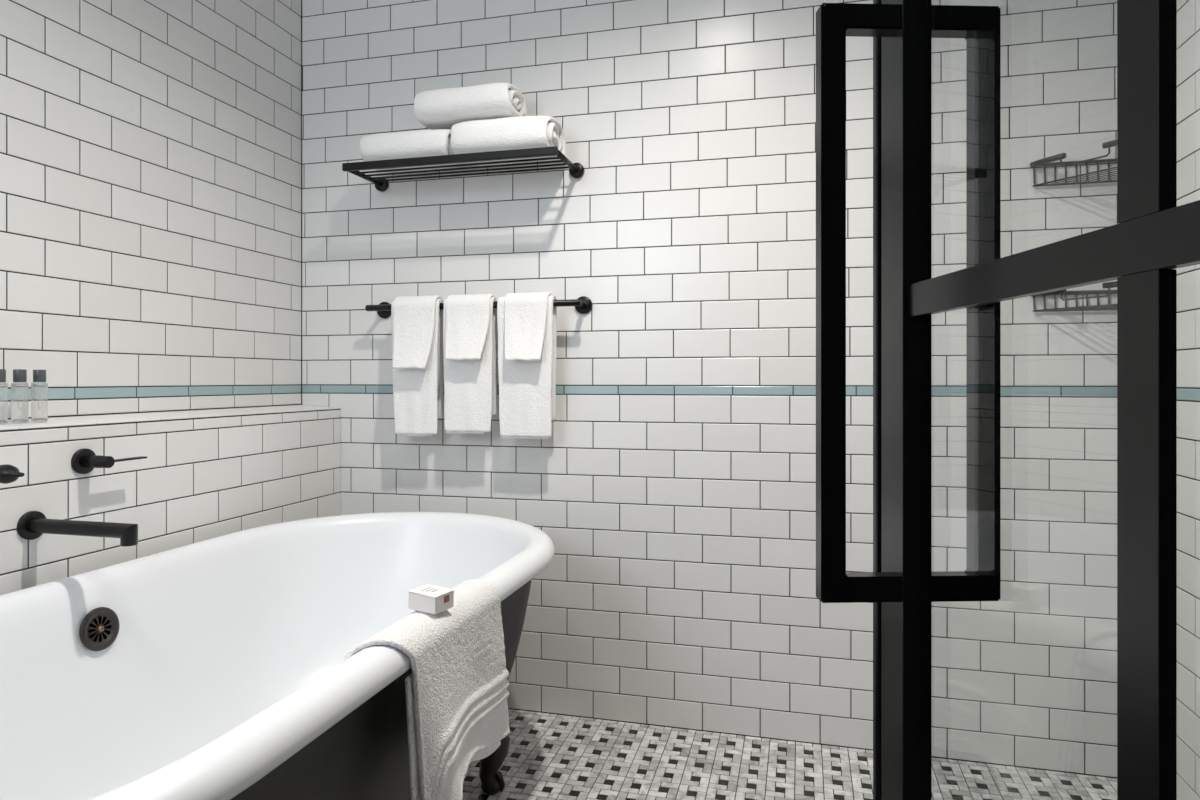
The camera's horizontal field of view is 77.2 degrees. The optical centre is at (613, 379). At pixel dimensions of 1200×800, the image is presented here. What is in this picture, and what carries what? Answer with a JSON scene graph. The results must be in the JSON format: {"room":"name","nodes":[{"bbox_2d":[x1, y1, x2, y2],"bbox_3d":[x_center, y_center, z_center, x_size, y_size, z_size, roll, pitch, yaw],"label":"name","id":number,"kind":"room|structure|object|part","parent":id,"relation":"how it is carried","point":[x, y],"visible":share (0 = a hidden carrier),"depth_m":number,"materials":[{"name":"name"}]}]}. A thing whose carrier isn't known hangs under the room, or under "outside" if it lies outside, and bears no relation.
{"room":"bathroom","nodes":[
{"label":"bathroom","id":0,"kind":"room"},
{"bbox_2d":[0,0,301,419],"bbox_3d":[-1.385,-0.236,1.079,0.120,2.520,2.742,0,0,14],"label":"wall","id":1,"kind":"structure","parent":0,"point":[151,150],"depth_m":1.84,"materials":[{"name":"grey tile"}]},
{"bbox_2d":[0,405,340,594],"bbox_3d":[-1.244,0.527,1.105,0.145,0.893,2.620,0,0,14],"label":"wall ledge","id":2,"kind":"object","parent":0,"point":[211,473],"visible":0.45,"depth_m":1.70,"materials":[{"name":"grey tile"}]},
{"bbox_2d":[0,369,7,423],"bbox_3d":[-1.165,0.033,1.423,0.027,0.104,0.027,0,0,14],"label":"toiletry bottle","id":3,"kind":"object","parent":2,"relation":"on","point":[3,385],"visible":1,"depth_m":1.42,"materials":[{"name":"white"}]},
{"bbox_2d":[0,464,24,483],"bbox_3d":[-1.060,0.162,1.287,0.124,0.051,0.051,0,0,14],"label":"tap","id":4,"kind":"object","parent":2,"relation":"attached to","point":[8,473],"visible":1,"depth_m":1.27,"materials":[{"name":"black metal"}]},
{"bbox_2d":[11,369,28,422],"bbox_3d":[-1.155,0.033,1.461,0.027,0.104,0.027,0,0,14],"label":"toiletry bottle","id":5,"kind":"object","parent":2,"relation":"on","point":[19,387],"visible":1,"depth_m":1.45,"materials":[{"name":"white"}]},
{"bbox_2d":[31,370,47,421],"bbox_3d":[-1.145,0.033,1.499,0.027,0.104,0.027,0,0,14],"label":"toiletry bottle","id":6,"kind":"object","parent":2,"relation":"on","point":[39,387],"visible":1,"depth_m":1.49,"materials":[{"name":"white"}]},
{"bbox_2d":[17,511,137,546],"bbox_3d":[-0.976,0.274,1.380,0.240,0.053,0.053,0,0,14],"label":"spout","id":7,"kind":"object","parent":2,"relation":"attached to","point":[31,525],"visible":1,"depth_m":1.37,"materials":[{"name":"black metal"}]},
{"bbox_2d":[120,524,137,546],"bbox_3d":[-0.873,0.279,1.354,0.027,0.038,0.027,0,0,14],"label":"outlet","id":8,"kind":"object","parent":7,"relation":"attached to","point":[128,532],"depth_m":1.34,"materials":[{"name":"black metal"}]},
{"bbox_2d":[71,448,146,473],"bbox_3d":[-1.027,0.165,1.534,0.068,0.051,0.116,0,0,14],"label":"tap","id":9,"kind":"object","parent":2,"relation":"attached to","point":[83,461],"visible":1,"depth_m":1.50,"materials":[{"name":"black metal"}]},
{"bbox_3d":[-1.002,0.164,1.539,0.018,0.004,0.094,0,0,14],"label":"lever","id":10,"kind":"part","parent":9,"relation":"part of","materials":[{"name":"black metal"}]},
{"bbox_2d":[302,0,1118,777],"bbox_3d":[0.137,-0.236,2.170,2.541,2.520,0.120,0,0,14],"label":"wall","id":11,"kind":"structure","parent":0,"point":[672,487],"depth_m":2.08,"materials":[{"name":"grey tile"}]},
{"bbox_2d":[342,146,583,191],"bbox_3d":[-0.434,-0.601,2.147,0.671,0.043,0.204,0,0,14],"label":"towel shelf","id":12,"kind":"object","parent":11,"relation":"attached to","point":[576,170],"visible":1,"depth_m":2.10,"materials":[{"name":"black metal"}]},
{"bbox_3d":[-0.738,-0.601,2.222,0.015,0.015,0.182,0,0,14],"label":"arm","id":13,"kind":"part","parent":12,"relation":"part of","materials":[{"name":"black metal"}]},
{"bbox_2d":[360,129,463,171],"bbox_3d":[-0.576,-0.659,2.177,0.289,0.097,0.162,0,0,14],"label":"rolled towel","id":14,"kind":"object","parent":12,"relation":"on","point":[416,143],"visible":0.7,"depth_m":2.10,"materials":[{"name":"white fabric"}]},
{"bbox_2d":[414,83,526,129],"bbox_3d":[-0.405,-0.770,2.130,0.308,0.091,0.154,0,0,14],"label":"rolled towel","id":15,"kind":"object","parent":14,"relation":"on","point":[439,108],"visible":0.91,"depth_m":2.07,"materials":[{"name":"white fabric"}]},
{"bbox_3d":[-0.457,-0.601,2.054,0.640,0.022,0.012,0,0,14],"label":"rail","id":16,"kind":"part","parent":12,"relation":"part of","materials":[{"name":"black metal"}]},
{"bbox_2d":[451,116,565,165],"bbox_3d":[-0.296,-0.665,2.106,0.307,0.107,0.169,0,0,14],"label":"rolled towel","id":17,"kind":"object","parent":12,"relation":"on","point":[520,132],"visible":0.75,"depth_m":2.03,"materials":[{"name":"white fabric"}]},
{"bbox_3d":[-0.129,-0.601,2.069,0.015,0.015,0.182,0,0,14],"label":"arm","id":18,"kind":"part","parent":12,"relation":"part of","materials":[{"name":"black metal"}]},
{"bbox_2d":[365,296,591,318],"bbox_3d":[-0.405,-0.213,2.201,0.690,0.051,0.084,0,0,14],"label":"towel rail","id":19,"kind":"object","parent":11,"relation":"attached to","point":[583,305],"visible":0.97,"depth_m":2.16,"materials":[{"name":"black metal"}]},
{"bbox_2d":[391,299,443,435],"bbox_3d":[-0.576,-0.034,2.209,0.151,0.402,0.048,0,0,14],"label":"hand towel","id":20,"kind":"object","parent":19,"relation":"hanging from","point":[417,393],"visible":0.62,"depth_m":2.19,"materials":[{"name":"white fabric"}]},
{"bbox_2d":[392,295,443,368],"bbox_3d":[-0.576,-0.137,2.194,0.136,0.216,0.096,0,0,14],"label":"washcloth","id":21,"kind":"object","parent":20,"relation":"on","point":[413,316],"visible":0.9,"depth_m":2.17,"materials":[{"name":"white fabric"}]},
{"bbox_2d":[443,297,497,433],"bbox_3d":[-0.413,-0.040,2.167,0.152,0.392,0.048,0,0,14],"label":"hand towel","id":22,"kind":"object","parent":19,"relation":"hanging from","point":[470,386],"visible":0.72,"depth_m":2.15,"materials":[{"name":"white fabric"}]},
{"bbox_2d":[445,294,497,359],"bbox_3d":[-0.412,-0.149,2.152,0.137,0.191,0.096,0,0,14],"label":"washcloth","id":23,"kind":"object","parent":22,"relation":"on","point":[467,316],"visible":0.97,"depth_m":2.13,"materials":[{"name":"white fabric"}]},
{"bbox_3d":[-0.414,-0.213,2.170,0.670,0.019,0.019,0,0,14],"label":"rail","id":24,"kind":"part","parent":19,"relation":"part of","materials":[{"name":"black metal"}]},
{"bbox_2d":[497,295,556,438],"bbox_3d":[-0.245,-0.034,2.126,0.165,0.403,0.047,0,0,14],"label":"hand towel","id":25,"kind":"object","parent":19,"relation":"hanging from","point":[527,389],"visible":0.68,"depth_m":2.11,"materials":[{"name":"white fabric"}]},
{"bbox_2d":[504,292,551,360],"bbox_3d":[-0.242,-0.148,2.109,0.129,0.194,0.097,0,0,14],"label":"washcloth","id":26,"kind":"object","parent":25,"relation":"on","point":[525,314],"visible":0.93,"depth_m":2.09,"materials":[{"name":"white fabric"}]},
{"bbox_2d":[1030,139,1116,186],"bbox_3d":[1.113,-0.512,1.757,0.202,0.065,0.202,0,0,14],"label":"basket","id":27,"kind":"object","parent":11,"relation":"attached to","point":[1044,162],"visible":0.59,"depth_m":1.83,"materials":[{"name":"brown metal"}]},
{"bbox_3d":[1.064,-0.536,1.839,0.014,0.017,0.083,0,0,-31],"label":"guard rod","id":28,"kind":"part","parent":27,"relation":"part of","materials":[{"name":"brown metal"}]},
{"bbox_3d":[1.116,-0.482,1.758,0.194,0.004,0.194,0,0,14],"label":"frame","id":29,"kind":"part","parent":27,"relation":"part of","materials":[{"name":"brown metal"}]},
{"bbox_3d":[1.156,-0.538,1.685,0.014,0.014,0.107,0,0,-31],"label":"guard rod","id":30,"kind":"part","parent":27,"relation":"part of","materials":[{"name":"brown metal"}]},
{"bbox_2d":[1031,281,1116,311],"bbox_3d":[1.113,-0.196,1.757,0.202,0.055,0.202,0,0,14],"label":"basket","id":31,"kind":"object","parent":11,"relation":"attached to","point":[1108,285],"visible":0.51,"depth_m":1.83,"materials":[{"name":"brown metal"}]},
{"bbox_3d":[1.064,-0.214,1.839,0.014,0.017,0.083,0,0,-31],"label":"guard rod","id":32,"kind":"part","parent":31,"relation":"part of","materials":[{"name":"brown metal"}]},
{"bbox_3d":[1.116,-0.170,1.758,0.194,0.004,0.194,0,0,14],"label":"frame","id":33,"kind":"part","parent":31,"relation":"part of","materials":[{"name":"brown metal"}]},
{"bbox_3d":[1.156,-0.216,1.685,0.014,0.014,0.107,0,0,-31],"label":"guard rod","id":34,"kind":"part","parent":31,"relation":"part of","materials":[{"name":"brown metal"}]},
{"bbox_2d":[462,709,1116,799],"bbox_3d":[-0.241,1.004,0.667,2.541,0.060,3.219,0,0,14],"label":"floor","id":35,"kind":"structure","parent":0,"point":[549,756],"depth_m":1.86,"materials":[{"name":"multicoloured tile"}]},
{"bbox_2d":[0,512,553,799],"bbox_3d":[-0.652,0.672,1.296,0.821,0.604,1.691,0,0,14],"label":"bathtub","id":36,"kind":"object","parent":35,"relation":"on","point":[214,668],"visible":0.85,"depth_m":1.48,"materials":[{"name":"white ceramic"}]},
{"bbox_2d":[79,607,119,650],"bbox_3d":[-0.961,0.466,1.403,0.023,0.078,0.079,0,0,14],"label":"grille","id":37,"kind":"object","parent":36,"relation":"attached to","point":[99,627],"depth_m":1.40,"materials":[{"name":"black metal"}]},
{"bbox_2d":[342,579,509,799],"bbox_3d":[-0.288,0.581,1.224,0.134,0.442,0.434,0,0,14],"label":"bath towel","id":38,"kind":"object","parent":36,"relation":"on","point":[456,691],"visible":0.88,"depth_m":1.17,"materials":[{"name":"white fabric"}]},
{"bbox_2d":[408,584,453,613],"bbox_3d":[-0.286,0.345,1.180,0.054,0.030,0.046,0,0,26],"label":"soap box","id":39,"kind":"object","parent":38,"relation":"on","point":[432,599],"visible":1,"depth_m":1.17,"materials":[{"name":"white cardboard"}]},
{"bbox_2d":[421,587,448,602],"bbox_3d":[-0.279,0.339,1.181,0.042,0.017,0.024,0,0,14],"label":"print","id":40,"kind":"object","parent":39,"relation":"on","point":[442,594],"depth_m":1.17,"materials":[{"name":"red"}]},
{"bbox_2d":[816,0,1199,799],"bbox_3d":[0.251,-0.066,0.182,0.130,2.080,0.817,0,0,-6],"label":"shower door","id":41,"kind":"structure","parent":35,"relation":"on","point":[1153,237],"depth_m":0.53,"materials":[{"name":"black metal"}]},
{"bbox_3d":[0.213,-0.066,0.583,0.021,2.080,0.010,0,0,-2],"label":"edge trim","id":42,"kind":"part","parent":41,"relation":"part of","materials":[{"name":"black metal"}]},
{"bbox_3d":[0.211,-0.054,0.540,0.130,0.424,0.015,0,0,-2],"label":"pull handle","id":43,"kind":"part","parent":41,"relation":"part of","materials":[{"name":"black metal"}]},
{"bbox_2d":[1176,0,1199,799],"bbox_3d":[0.963,-0.236,0.489,0.120,2.520,2.742,0,0,14],"label":"wall","id":44,"kind":"structure","parent":0,"point":[1188,11],"depth_m":1.51,"materials":[{"name":"grey tile"}]}
]}

